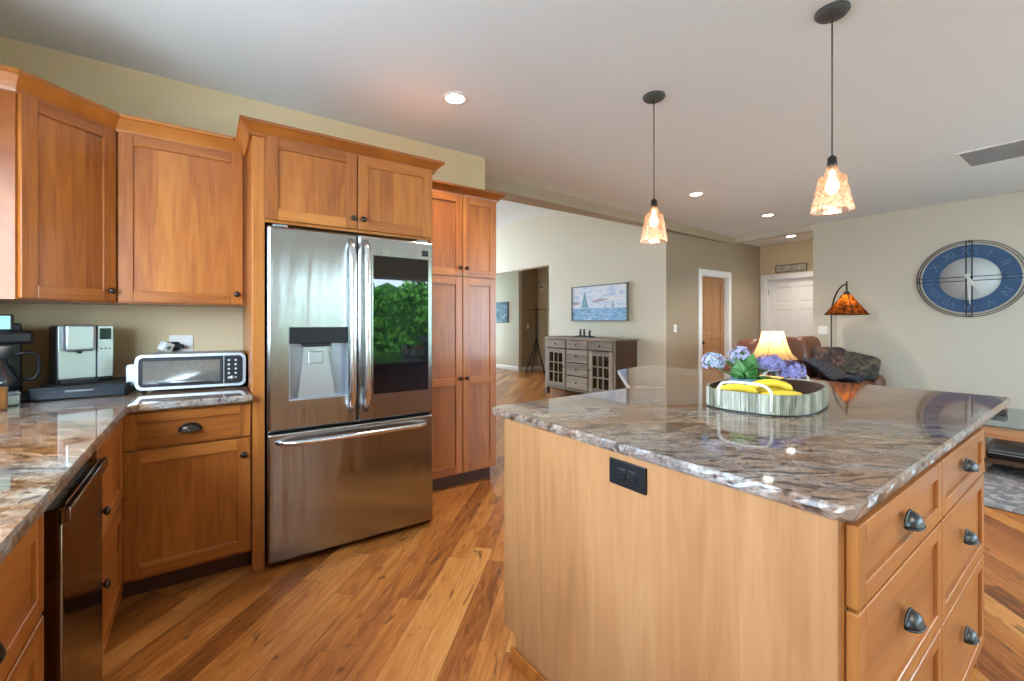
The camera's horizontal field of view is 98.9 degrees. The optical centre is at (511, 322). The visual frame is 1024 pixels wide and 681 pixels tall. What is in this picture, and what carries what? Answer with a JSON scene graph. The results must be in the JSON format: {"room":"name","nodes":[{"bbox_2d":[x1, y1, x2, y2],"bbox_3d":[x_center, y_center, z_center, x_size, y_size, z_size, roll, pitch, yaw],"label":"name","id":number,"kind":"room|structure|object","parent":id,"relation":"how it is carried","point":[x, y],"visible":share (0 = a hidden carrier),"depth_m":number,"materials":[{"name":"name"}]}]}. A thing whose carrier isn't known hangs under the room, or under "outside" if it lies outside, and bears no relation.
{"room":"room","nodes":[
{"label":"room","id":0,"kind":"room"},
{"bbox_2d":[49,324,112,384],"bbox_3d":[-2.212,0.156,2.255,0.252,0.292,0.210,0,0,35],"label":"coffee brewer","id":1,"kind":"object","parent":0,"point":[81,353],"visible":1,"depth_m":2.19,"materials":[{"name":"silver plastic"}]},
{"bbox_2d":[59,377,98,384],"bbox_3d":[-2.157,0.291,2.182,0.056,0.022,0.135,0,0,35],"label":"drip tray","id":2,"kind":"object","parent":1,"relation":"on","point":[62,380],"depth_m":2.17,"materials":[{"name":"black plastic"}]},
{"bbox_2d":[0,36,484,391],"bbox_3d":[-1.564,-0.093,3.055,3.130,2.740,0.140,0,0,-35],"label":"wall","id":3,"kind":"structure","parent":0,"point":[137,330],"depth_m":2.58,"materials":[{"name":"beige paint"}]},
{"bbox_2d":[0,64,120,304],"bbox_3d":[-2.246,-0.569,2.060,0.624,0.941,0.701,0,0,-35],"label":"upper cabinet","id":4,"kind":"object","parent":3,"relation":"attached to","point":[58,144],"visible":1,"depth_m":1.96,"materials":[{"name":"brown wood"}]},
{"bbox_2d":[169,335,192,351],"bbox_3d":[-1.999,0.137,2.647,0.116,0.120,0.030,0,0,-35],"label":"wall outlet","id":5,"kind":"object","parent":3,"relation":"attached to","point":[187,340],"visible":0.68,"depth_m":2.66,"materials":[{"name":"white plastic"}]},
{"bbox_2d":[157,340,183,351],"bbox_3d":[-2.012,0.142,2.581,0.127,0.076,0.071,0,0,-35],"label":"plug adapter","id":6,"kind":"object","parent":5,"relation":"attached to","point":[165,346],"visible":0.91,"depth_m":2.55,"materials":[{"name":"white plastic"}]},
{"bbox_2d":[184,339,190,350],"bbox_3d":[-1.980,0.137,2.670,0.034,0.068,0.003,0,0,-35],"label":"receptacle","id":7,"kind":"object","parent":5,"relation":"attached to","point":[187,342],"depth_m":2.67,"materials":[{"name":"white plastic"}]},
{"bbox_2d":[115,113,246,306],"bbox_3d":[-1.857,-0.569,2.498,0.574,0.941,0.427,0,0,-35],"label":"upper cabinet","id":8,"kind":"object","parent":3,"relation":"attached to","point":[181,191],"visible":0.98,"depth_m":2.36,"materials":[{"name":"brown wood"}]},
{"bbox_2d":[496,271,521,366],"bbox_3d":[-0.594,-0.093,12.736,0.100,2.740,2.830,0,0,-35],"label":"wall","id":9,"kind":"structure","parent":0,"point":[508,285],"depth_m":11.86,"materials":[{"name":"beige paint"}]},
{"bbox_2d":[496,302,507,322],"bbox_3d":[-0.323,-0.278,12.236,0.027,0.570,0.760,0,0,-35],"label":"picture","id":10,"kind":"object","parent":9,"relation":"attached to","point":[501,307],"visible":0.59,"depth_m":12.13,"materials":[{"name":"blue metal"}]},
{"bbox_2d":[496,364,544,370],"bbox_3d":[1.163,1.227,10.687,0.664,0.100,7.800,0,0,-35],"label":"baseboard","id":11,"kind":"structure","parent":9,"relation":"attached to","point":[497,365],"depth_m":11.81,"materials":[{"name":"white wood"}]},
{"bbox_2d":[0,0,1023,268],"bbox_3d":[0.624,-1.513,5.922,10.200,0.100,15.400,0,0,-35],"label":"ceiling","id":12,"kind":"structure","parent":0,"point":[555,90],"depth_m":2.62,"materials":[{"name":"white paint"}]},
{"bbox_2d":[442,91,467,104],"bbox_3d":[-0.371,-1.460,2.854,0.170,0.005,0.170,0,0,-35],"label":"recessed light","id":13,"kind":"object","parent":12,"relation":"in","point":[452,97],"visible":1,"depth_m":2.85,"materials":[{"name":"white"}]},
{"bbox_2d":[643,90,664,226],"bbox_3d":[0.917,-0.992,2.830,0.176,0.943,0.176,0,0,-35],"label":"pendant light","id":14,"kind":"object","parent":12,"relation":"hanging from","point":[652,97],"visible":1,"depth_m":2.82,"materials":[{"name":"grey metal"}]},
{"bbox_2d":[651,198,656,207],"bbox_3d":[0.917,-0.774,2.830,0.042,0.057,0.041,0,0,-35],"label":"socket","id":15,"kind":"object","parent":14,"relation":"attached to","point":[653,202],"depth_m":2.82,"materials":[{"name":"black metal"}]},
{"bbox_2d":[688,192,703,196],"bbox_3d":[2.095,-1.460,4.986,0.170,0.005,0.170,0,0,-35],"label":"recessed light","id":16,"kind":"object","parent":12,"relation":"in","point":[694,194],"visible":1,"depth_m":4.99,"materials":[{"name":"white"}]},
{"bbox_2d":[761,214,774,216],"bbox_3d":[3.484,-1.460,5.961,0.170,0.005,0.170,0,0,-35],"label":"recessed light","id":17,"kind":"object","parent":12,"relation":"in","point":[764,215],"visible":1,"depth_m":5.97,"materials":[{"name":"white"}]},
{"bbox_2d":[814,0,850,194],"bbox_3d":[1.503,-0.992,2.057,0.176,0.943,0.176,0,0,-35],"label":"pendant light","id":18,"kind":"object","parent":12,"relation":"hanging from","point":[832,12],"visible":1,"depth_m":2.05,"materials":[{"name":"grey metal"}]},
{"bbox_2d":[827,155,837,167],"bbox_3d":[1.503,-0.759,2.057,0.042,0.057,0.041,0,0,-35],"label":"socket","id":19,"kind":"object","parent":18,"relation":"attached to","point":[832,160],"depth_m":2.04,"materials":[{"name":"black metal"}]},
{"bbox_2d":[955,139,1023,167],"bbox_3d":[4.219,-1.459,3.748,0.550,0.008,0.520,0,0,-35],"label":"ceiling vent","id":20,"kind":"object","parent":12,"relation":"in","point":[1012,149],"visible":1,"depth_m":3.80,"materials":[{"name":"white metal"}]},
{"bbox_2d":[496,200,552,228],"bbox_3d":[-2.760,-2.243,7.890,6.900,0.100,8.300,0,0,-35],"label":"ceiling","id":21,"kind":"structure","parent":0,"point":[507,212],"depth_m":8.73,"materials":[{"name":"white paint"}]},
{"bbox_2d":[522,269,537,366],"bbox_3d":[0.454,-0.093,11.802,0.550,2.740,0.100,0,0,-35],"label":"wall","id":22,"kind":"structure","parent":0,"point":[529,277],"depth_m":11.75,"materials":[{"name":"beige"}]},
{"bbox_2d":[538,267,548,366],"bbox_3d":[2.222,-0.093,9.835,0.100,2.740,5.350,0,0,-35],"label":"wall","id":23,"kind":"structure","parent":0,"point":[543,273],"depth_m":11.72,"materials":[{"name":"beige"}]},
{"bbox_2d":[540,283,544,289],"bbox_3d":[0.806,-0.953,11.731,0.052,0.180,0.160,0,0,-35],"label":"door chime","id":24,"kind":"object","parent":23,"relation":"attached to","point":[542,286],"visible":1,"depth_m":11.68,"materials":[{"name":"white plastic"}]},
{"bbox_2d":[102,368,1023,680],"bbox_3d":[0.624,1.327,5.922,10.200,0.100,15.400,0,0,-35],"label":"floor","id":25,"kind":"structure","parent":0,"point":[423,601],"depth_m":1.93,"materials":[{"name":"brown wood"}]},
{"bbox_2d":[0,512,43,680],"bbox_3d":[-1.116,0.837,0.587,0.631,0.880,0.560,0,0,-35],"label":"base cabinet","id":26,"kind":"object","parent":25,"relation":"on","point":[22,570],"visible":0.91,"depth_m":0.88,"materials":[{"name":"brown wood"}]},
{"bbox_2d":[40,457,108,680],"bbox_3d":[-1.441,0.843,1.063,0.622,0.868,0.481,0,0,-35],"label":"dishwasher","id":27,"kind":"object","parent":25,"relation":"on","point":[72,612],"visible":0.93,"depth_m":1.12,"materials":[{"name":"grey plastic"}]},
{"bbox_2d":[89,420,122,656],"bbox_3d":[-1.776,0.837,1.532,0.631,0.880,0.655,0,0,-35],"label":"base cabinet","id":28,"kind":"object","parent":25,"relation":"on","point":[111,447],"visible":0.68,"depth_m":1.70,"materials":[{"name":"brown wood"}]},
{"bbox_2d":[121,401,251,598],"bbox_3d":[-1.737,0.837,2.378,0.512,0.880,0.751,0,0,-35],"label":"base cabinet","id":29,"kind":"object","parent":25,"relation":"on","point":[187,499],"visible":0.99,"depth_m":2.10,"materials":[{"name":"brown wood"}]},
{"bbox_2d":[0,384,252,563],"bbox_3d":[-1.017,0.379,0.769,1.169,0.032,4.231,0,0,-35],"label":"countertop","id":30,"kind":"structure","parent":29,"relation":"on","point":[44,444],"depth_m":1.40,"materials":[{"name":"stone"}]},
{"bbox_2d":[0,386,7,410],"bbox_3d":[-2.148,0.306,1.794,0.112,0.114,0.112,0,0,-35],"label":"crock","id":31,"kind":"object","parent":30,"relation":"on","point":[3,389],"visible":1,"depth_m":1.81,"materials":[{"name":"brown wood"}]},
{"bbox_2d":[8,391,20,405],"bbox_3d":[-2.222,0.336,1.919,0.074,0.055,0.094,0,0,40],"label":"steel canister","id":32,"kind":"object","parent":30,"relation":"on","point":[13,396],"visible":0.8,"depth_m":1.92,"materials":[{"name":"silver metal"}]},
{"bbox_2d":[0,314,40,401],"bbox_3d":[-2.367,0.163,2.002,0.265,0.400,0.265,0,0,30],"label":"coffee machine","id":33,"kind":"object","parent":30,"relation":"on","point":[12,337],"visible":0.87,"depth_m":1.99,"materials":[{"name":"black plastic"}]},
{"bbox_2d":[0,345,12,358],"bbox_3d":[-2.332,0.133,1.967,0.124,0.060,0.124,0,0,30],"label":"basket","id":34,"kind":"object","parent":33,"relation":"on","point":[5,350],"depth_m":1.97,"materials":[{"name":"metal"}]},
{"bbox_2d":[29,377,134,401],"bbox_3d":[-2.157,0.333,2.227,0.340,0.060,0.368,0,0,-35],"label":"pod drawer","id":35,"kind":"object","parent":30,"relation":"on","point":[117,386],"visible":0.82,"depth_m":2.10,"materials":[{"name":"black plastic"}]},
{"bbox_2d":[126,350,246,392],"bbox_3d":[-1.785,0.265,2.449,0.530,0.196,0.327,0,0,-27],"label":"toaster oven","id":36,"kind":"object","parent":30,"relation":"on","point":[181,369],"visible":0.99,"depth_m":2.33,"materials":[{"name":"grey plastic"}]},
{"bbox_2d":[235,115,444,571],"bbox_3d":[-1.109,0.126,2.799,1.117,2.302,0.780,0,0,-35],"label":"tall cabinet","id":37,"kind":"object","parent":25,"relation":"on","point":[298,178],"visible":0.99,"depth_m":2.40,"materials":[{"name":"brown wood"}]},
{"bbox_2d":[265,224,432,564],"bbox_3d":[-1.053,0.382,2.758,0.912,1.790,0.801,0,0,-35],"label":"refrigerator","id":38,"kind":"object","parent":25,"relation":"on","point":[349,422],"visible":1,"depth_m":2.44,"materials":[{"name":"grey metal"}]},
{"bbox_2d":[432,179,505,489],"bbox_3d":[-0.487,0.113,3.499,0.815,2.328,0.358,0,0,-35],"label":"pantry cabinet","id":39,"kind":"object","parent":25,"relation":"on","point":[463,217],"visible":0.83,"depth_m":3.41,"materials":[{"name":"brown wood"}]},
{"bbox_2d":[525,307,546,373],"bbox_3d":[0.628,0.442,11.063,0.540,1.650,0.308,0,0,20],"label":"coat stand","id":40,"kind":"object","parent":25,"relation":"on","point":[535,309],"visible":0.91,"depth_m":11.03,"materials":[{"name":"black metal"}]},
{"bbox_2d":[543,336,638,393],"bbox_3d":[1.269,0.762,7.402,0.538,1.030,1.730,0,0,-35],"label":"sideboard","id":41,"kind":"object","parent":25,"relation":"on","point":[587,365],"visible":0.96,"depth_m":7.09,"materials":[{"name":"grey wood"}]},
{"bbox_2d":[504,418,983,680],"bbox_3d":[0.859,0.823,1.643,1.392,0.908,1.148,0,0,-36],"label":"kitchen island","id":42,"kind":"object","parent":25,"relation":"on","point":[618,567],"visible":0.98,"depth_m":1.14,"materials":[{"name":"brown wood"}]},
{"bbox_2d":[617,467,625,480],"bbox_3d":[0.306,0.425,1.230,0.004,0.032,0.030,0,0,-36],"label":"receptacle","id":43,"kind":"object","parent":42,"relation":"attached to","point":[621,471],"depth_m":1.23,"materials":[{"name":"black plastic"}]},
{"bbox_2d":[609,457,646,494],"bbox_3d":[0.321,0.425,1.218,0.008,0.072,0.126,0,0,-36],"label":"outlet plate","id":44,"kind":"object","parent":42,"relation":"attached to","point":[626,474],"depth_m":1.21,"materials":[{"name":"black plastic"}]},
{"bbox_2d":[627,471,635,484],"bbox_3d":[0.328,0.425,1.200,0.004,0.032,0.030,0,0,-36],"label":"receptacle","id":45,"kind":"object","parent":42,"relation":"attached to","point":[631,475],"depth_m":1.20,"materials":[{"name":"black plastic"}]},
{"bbox_2d":[492,365,1010,521],"bbox_3d":[0.872,0.352,2.150,2.020,0.030,1.908,0,0,-36],"label":"island countertop","id":46,"kind":"structure","parent":42,"relation":"on","point":[839,462],"depth_m":1.33,"materials":[{"name":"stone"}]},
{"bbox_2d":[706,369,828,416],"bbox_3d":[1.061,0.277,1.826,0.597,0.119,0.396,0,0,-45],"label":"serving tray","id":47,"kind":"object","parent":46,"relation":"on","point":[814,399],"visible":0.8,"depth_m":1.62,"materials":[{"name":"white wood"}]},
{"bbox_2d":[701,351,733,376],"bbox_3d":[0.895,0.212,1.876,0.186,0.181,0.098,0,0,-22],"label":"hydrangea","id":48,"kind":"object","parent":47,"relation":"in","point":[713,361],"visible":0.98,"depth_m":1.84,"materials":[{"name":"blue plant"}]},
{"bbox_2d":[716,384,758,393],"bbox_3d":[0.904,0.272,1.742,0.184,0.057,0.039,0,0,13],"label":"banana","id":49,"kind":"object","parent":47,"relation":"in","point":[731,387],"visible":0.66,"depth_m":1.73,"materials":[{"name":"yellow food"}]},
{"bbox_2d":[727,346,749,363],"bbox_3d":[1.014,0.203,1.947,0.128,0.198,0.115,0,0,-35],"label":"hydrangea","id":50,"kind":"object","parent":47,"relation":"in","point":[738,353],"visible":0.7,"depth_m":1.93,"materials":[{"name":"purple plant"}]},
{"bbox_2d":[727,376,761,393],"bbox_3d":[0.996,0.278,1.867,0.150,0.085,0.150,0,0,-35],"label":"flower vase","id":51,"kind":"object","parent":47,"relation":"on","point":[731,378],"visible":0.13,"depth_m":1.82,"materials":[{"name":"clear glass"}]},
{"bbox_2d":[725,353,776,379],"bbox_3d":[1.010,0.194,1.865,0.228,0.123,0.180,0,0,-35],"label":"foliage","id":52,"kind":"object","parent":51,"relation":"in","point":[747,369],"visible":0.88,"depth_m":1.83,"materials":[{"name":"green plant"}]},
{"bbox_2d":[756,387,784,392],"bbox_3d":[1.042,0.281,1.769,0.202,0.058,0.041,0,0,-1],"label":"banana","id":53,"kind":"object","parent":47,"relation":"in","point":[760,390],"visible":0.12,"depth_m":1.75,"materials":[{"name":"yellow food"}]},
{"bbox_2d":[748,379,794,390],"bbox_3d":[1.033,0.255,1.736,0.202,0.063,0.035,0,0,5],"label":"banana","id":54,"kind":"object","parent":47,"relation":"in","point":[780,384],"visible":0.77,"depth_m":1.72,"materials":[{"name":"yellow food"}]},
{"bbox_2d":[756,354,788,375],"bbox_3d":[1.093,0.218,1.864,0.161,0.168,0.137,0,0,-35],"label":"hydrangea","id":55,"kind":"object","parent":47,"relation":"in","point":[768,363],"visible":0.9,"depth_m":1.83,"materials":[{"name":"purple plant"}]},
{"bbox_2d":[760,391,802,394],"bbox_3d":[1.059,0.282,1.697,0.193,0.039,0.052,0,0,-2],"label":"banana","id":56,"kind":"object","parent":47,"relation":"on","point":[766,392],"visible":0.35,"depth_m":1.68,"materials":[{"name":"yellow food"}]},
{"bbox_2d":[776,360,806,379],"bbox_3d":[1.121,0.232,1.874,0.236,0.143,0.105,0,0,20],"label":"hydrangea","id":57,"kind":"object","parent":47,"relation":"in","point":[794,369],"visible":0.92,"depth_m":1.82,"materials":[{"name":"purple plant"}]},
{"bbox_2d":[718,336,885,385],"bbox_3d":[3.676,0.732,5.497,2.280,1.091,1.050,0,0,-35],"label":"sofa","id":58,"kind":"object","parent":25,"relation":"on","point":[801,347],"visible":0.2,"depth_m":5.68,"materials":[{"name":"brown leather"}]},
{"bbox_2d":[736,338,780,375],"bbox_3d":[3.043,0.477,5.391,0.600,0.581,0.350,0,0,-35],"label":"cushion","id":59,"kind":"object","parent":58,"relation":"on","point":[751,344],"depth_m":5.22,"materials":[{"name":"brown leather"}]},
{"bbox_2d":[782,337,803,377],"bbox_3d":[3.552,0.477,5.745,0.600,0.581,0.350,0,0,-35],"label":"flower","id":60,"kind":"object","parent":58,"relation":"on","point":[793,343],"depth_m":5.67,"materials":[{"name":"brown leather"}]},
{"bbox_2d":[795,336,820,376],"bbox_3d":[4.077,0.477,6.112,0.600,0.581,0.350,0,0,-35],"label":"cushion","id":61,"kind":"object","parent":58,"relation":"on","point":[807,343],"depth_m":5.90,"materials":[{"name":"brown leather"}]},
{"bbox_2d":[811,347,846,377],"bbox_3d":[4.292,0.537,5.872,0.520,0.416,0.335,0,0,-5],"label":"throw pillow","id":62,"kind":"object","parent":58,"relation":"on","point":[834,356],"visible":0.54,"depth_m":5.84,"materials":[{"name":"brown fabric"}]},
{"bbox_2d":[802,357,868,382],"bbox_3d":[4.038,0.586,5.461,0.511,0.271,0.584,0,0,-35],"label":"throw blanket","id":63,"kind":"object","parent":58,"relation":"on","point":[832,373],"visible":0.99,"depth_m":5.44,"materials":[{"name":"grey fabric"}]},
{"bbox_2d":[802,376,874,384],"bbox_3d":[4.277,0.807,5.788,0.580,0.140,0.700,0,0,-35],"label":"seat cushion","id":64,"kind":"object","parent":58,"relation":"on","point":[867,382],"depth_m":5.63,"materials":[{"name":"brown leather"}]},
{"bbox_2d":[843,351,880,381],"bbox_3d":[4.564,0.577,5.745,0.430,0.379,0.323,0,0,36],"label":"throw pillow","id":65,"kind":"object","parent":58,"relation":"on","point":[854,363],"visible":0.81,"depth_m":5.69,"materials":[{"name":"grey fabric"}]},
{"bbox_2d":[824,281,870,346],"bbox_3d":[4.547,0.357,5.992,0.558,1.840,0.578,0,0,-35],"label":"floor lamp","id":66,"kind":"object","parent":25,"relation":"on","point":[846,304],"visible":0.85,"depth_m":5.86,"materials":[{"name":"orange glass"}]},
{"bbox_2d":[843,281,849,293],"bbox_3d":[4.547,-0.473,5.952,0.090,0.180,0.088,0,0,-35],"label":"socket","id":67,"kind":"object","parent":66,"relation":"attached to","point":[846,292],"depth_m":5.94,"materials":[{"name":"brown metal"}]},
{"bbox_2d":[982,437,1023,514],"bbox_3d":[4.800,1.271,3.196,2.670,0.012,3.150,0,0,-35],"label":"area rug","id":68,"kind":"object","parent":25,"relation":"on","point":[1003,485],"visible":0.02,"depth_m":3.36,"materials":[{"name":"grey fabric"}]},
{"bbox_2d":[979,408,1023,471],"bbox_3d":[4.782,1.060,3.580,1.220,0.410,1.300,0,0,-35],"label":"coffee table","id":69,"kind":"object","parent":68,"relation":"on","point":[1008,430],"visible":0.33,"depth_m":3.68,"materials":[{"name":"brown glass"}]},
{"bbox_2d":[996,409,1007,415],"bbox_3d":[4.529,0.827,4.074,0.090,0.055,0.100,0,0,-35],"label":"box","id":70,"kind":"object","parent":69,"relation":"on","point":[1004,412],"visible":0.49,"depth_m":4.03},
{"bbox_2d":[984,438,1023,468],"bbox_3d":[4.782,1.160,3.580,1.180,0.030,1.260,0,0,-35],"label":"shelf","id":71,"kind":"object","parent":69,"relation":"attached to","point":[995,460],"depth_m":3.70,"materials":[{"name":"brown wood"}]},
{"bbox_2d":[986,444,1023,461],"bbox_3d":[4.254,1.110,3.687,0.303,0.068,0.340,0,0,-35],"label":"media box","id":72,"kind":"object","parent":69,"relation":"on","point":[999,451],"visible":0.91,"depth_m":3.68,"materials":[{"name":"black plastic"}]},
{"bbox_3d":[2.502,0.997,4.208,0.500,0.560,0.500,0,0,-35],"label":"end table","id":73,"kind":"object","parent":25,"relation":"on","visible":0},
{"bbox_2d":[754,331,797,376],"bbox_3d":[2.502,0.400,4.208,0.410,0.633,0.410,0,0,-35],"label":"table lamp","id":74,"kind":"object","parent":73,"relation":"on","point":[770,342],"visible":0.69,"depth_m":4.11,"materials":[{"name":"beige fabric"}]},
{"bbox_2d":[496,210,658,393],"bbox_3d":[-0.051,-0.458,9.914,0.140,3.470,8.080,0,0,-35],"label":"wall","id":75,"kind":"structure","parent":0,"point":[578,250],"depth_m":7.73,"materials":[{"name":"beige paint"}]},
{"bbox_2d":[571,282,628,320],"bbox_3d":[1.483,-0.336,7.551,0.045,0.625,1.310,0,0,-35],"label":"sailboat painting","id":76,"kind":"object","parent":75,"relation":"attached to","point":[603,302],"visible":1,"depth_m":7.48,"materials":[{"name":"paint"}]},
{"bbox_2d":[659,230,665,365],"bbox_3d":[2.240,-0.458,6.513,0.006,3.470,0.120,0,0,-35],"label":"trim","id":77,"kind":"structure","parent":75,"relation":"attached to","point":[662,234],"depth_m":6.51,"materials":[{"name":"beige"}]},
{"bbox_2d":[666,232,759,368],"bbox_3d":[3.441,-0.093,7.351,2.924,2.740,0.120,0,0,-35],"label":"wall","id":78,"kind":"structure","parent":0,"point":[685,254],"depth_m":6.91,"materials":[{"name":"beige paint"}]},
{"bbox_2d":[485,175,734,243],"bbox_3d":[0.482,-1.768,4.945,8.450,0.850,0.440,0,0,-35],"label":"beam","id":79,"kind":"structure","parent":78,"relation":"attached to","point":[515,192],"depth_m":5.26,"materials":[{"name":"beige paint"}]},
{"bbox_2d":[702,276,723,370],"bbox_3d":[3.315,0.263,7.238,0.744,2.020,0.100,0,0,-35],"label":"door","id":80,"kind":"structure","parent":78,"relation":"in","point":[712,288],"depth_m":7.26,"materials":[{"name":"brown wood"}]},
{"bbox_2d":[698,269,731,369],"bbox_3d":[3.315,0.212,7.238,0.960,2.130,0.120,0,0,-35],"label":"trim","id":81,"kind":"structure","parent":78,"relation":"attached to","point":[727,276],"depth_m":7.42,"materials":[{"name":"white wood"}]},
{"bbox_2d":[742,232,812,246],"bbox_3d":[4.641,-1.425,7.383,0.920,0.075,1.200,0,0,-35],"label":"ceiling","id":82,"kind":"structure","parent":0,"point":[806,236],"depth_m":7.41,"materials":[{"name":"white paint"}]},
{"bbox_2d":[760,240,812,334],"bbox_3d":[4.960,-0.093,7.606,0.140,2.740,1.200,0,0,-35],"label":"wall","id":83,"kind":"structure","parent":0,"point":[771,256],"depth_m":7.71,"materials":[{"name":"beige paint"}]},
{"bbox_2d":[761,271,812,330],"bbox_3d":[4.919,0.207,7.613,0.120,2.140,1.100,0,0,-35],"label":"trim","id":84,"kind":"structure","parent":83,"relation":"attached to","point":[765,279],"depth_m":7.96,"materials":[{"name":"white wood"}]},
{"bbox_2d":[775,263,806,272],"bbox_3d":[4.852,-0.949,7.622,0.018,0.128,0.500,0,0,-35],"label":"wall sign","id":85,"kind":"object","parent":84,"relation":"on","point":[800,266],"visible":1,"depth_m":7.61,"materials":[{"name":"beige wood"}]},
{"bbox_2d":[768,278,812,336],"bbox_3d":[4.916,0.258,7.617,0.100,2.030,0.893,0,0,-35],"label":"door","id":86,"kind":"structure","parent":83,"relation":"in","point":[790,300],"depth_m":7.67,"materials":[{"name":"white wood"}]},
{"bbox_2d":[813,191,1023,409],"bbox_3d":[6.274,-0.093,4.133,0.120,2.740,6.000,0,0,-35],"label":"wall","id":87,"kind":"structure","parent":0,"point":[917,345],"depth_m":5.59,"materials":[{"name":"beige paint"}]},
{"bbox_2d":[735,225,812,242],"bbox_3d":[4.214,-1.419,7.085,0.120,0.088,1.200,0,0,-35],"label":"trim","id":88,"kind":"structure","parent":87,"relation":"attached to","point":[805,229],"depth_m":7.00,"materials":[{"name":"beige paint"}]},
{"bbox_2d":[818,326,826,333],"bbox_3d":[4.577,0.112,6.451,0.010,0.116,0.116,0,0,-35],"label":"light switch","id":89,"kind":"object","parent":87,"relation":"attached to","point":[821,329],"visible":1,"depth_m":6.45,"materials":[{"name":"white plastic"}]},
{"bbox_2d":[916,240,1023,316],"bbox_3d":[5.427,-0.520,5.200,0.044,0.912,0.939,0,0,-35],"label":"wall clock","id":90,"kind":"object","parent":87,"relation":"attached to","point":[971,278],"visible":1,"depth_m":5.17,"materials":[{"name":"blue metal"}]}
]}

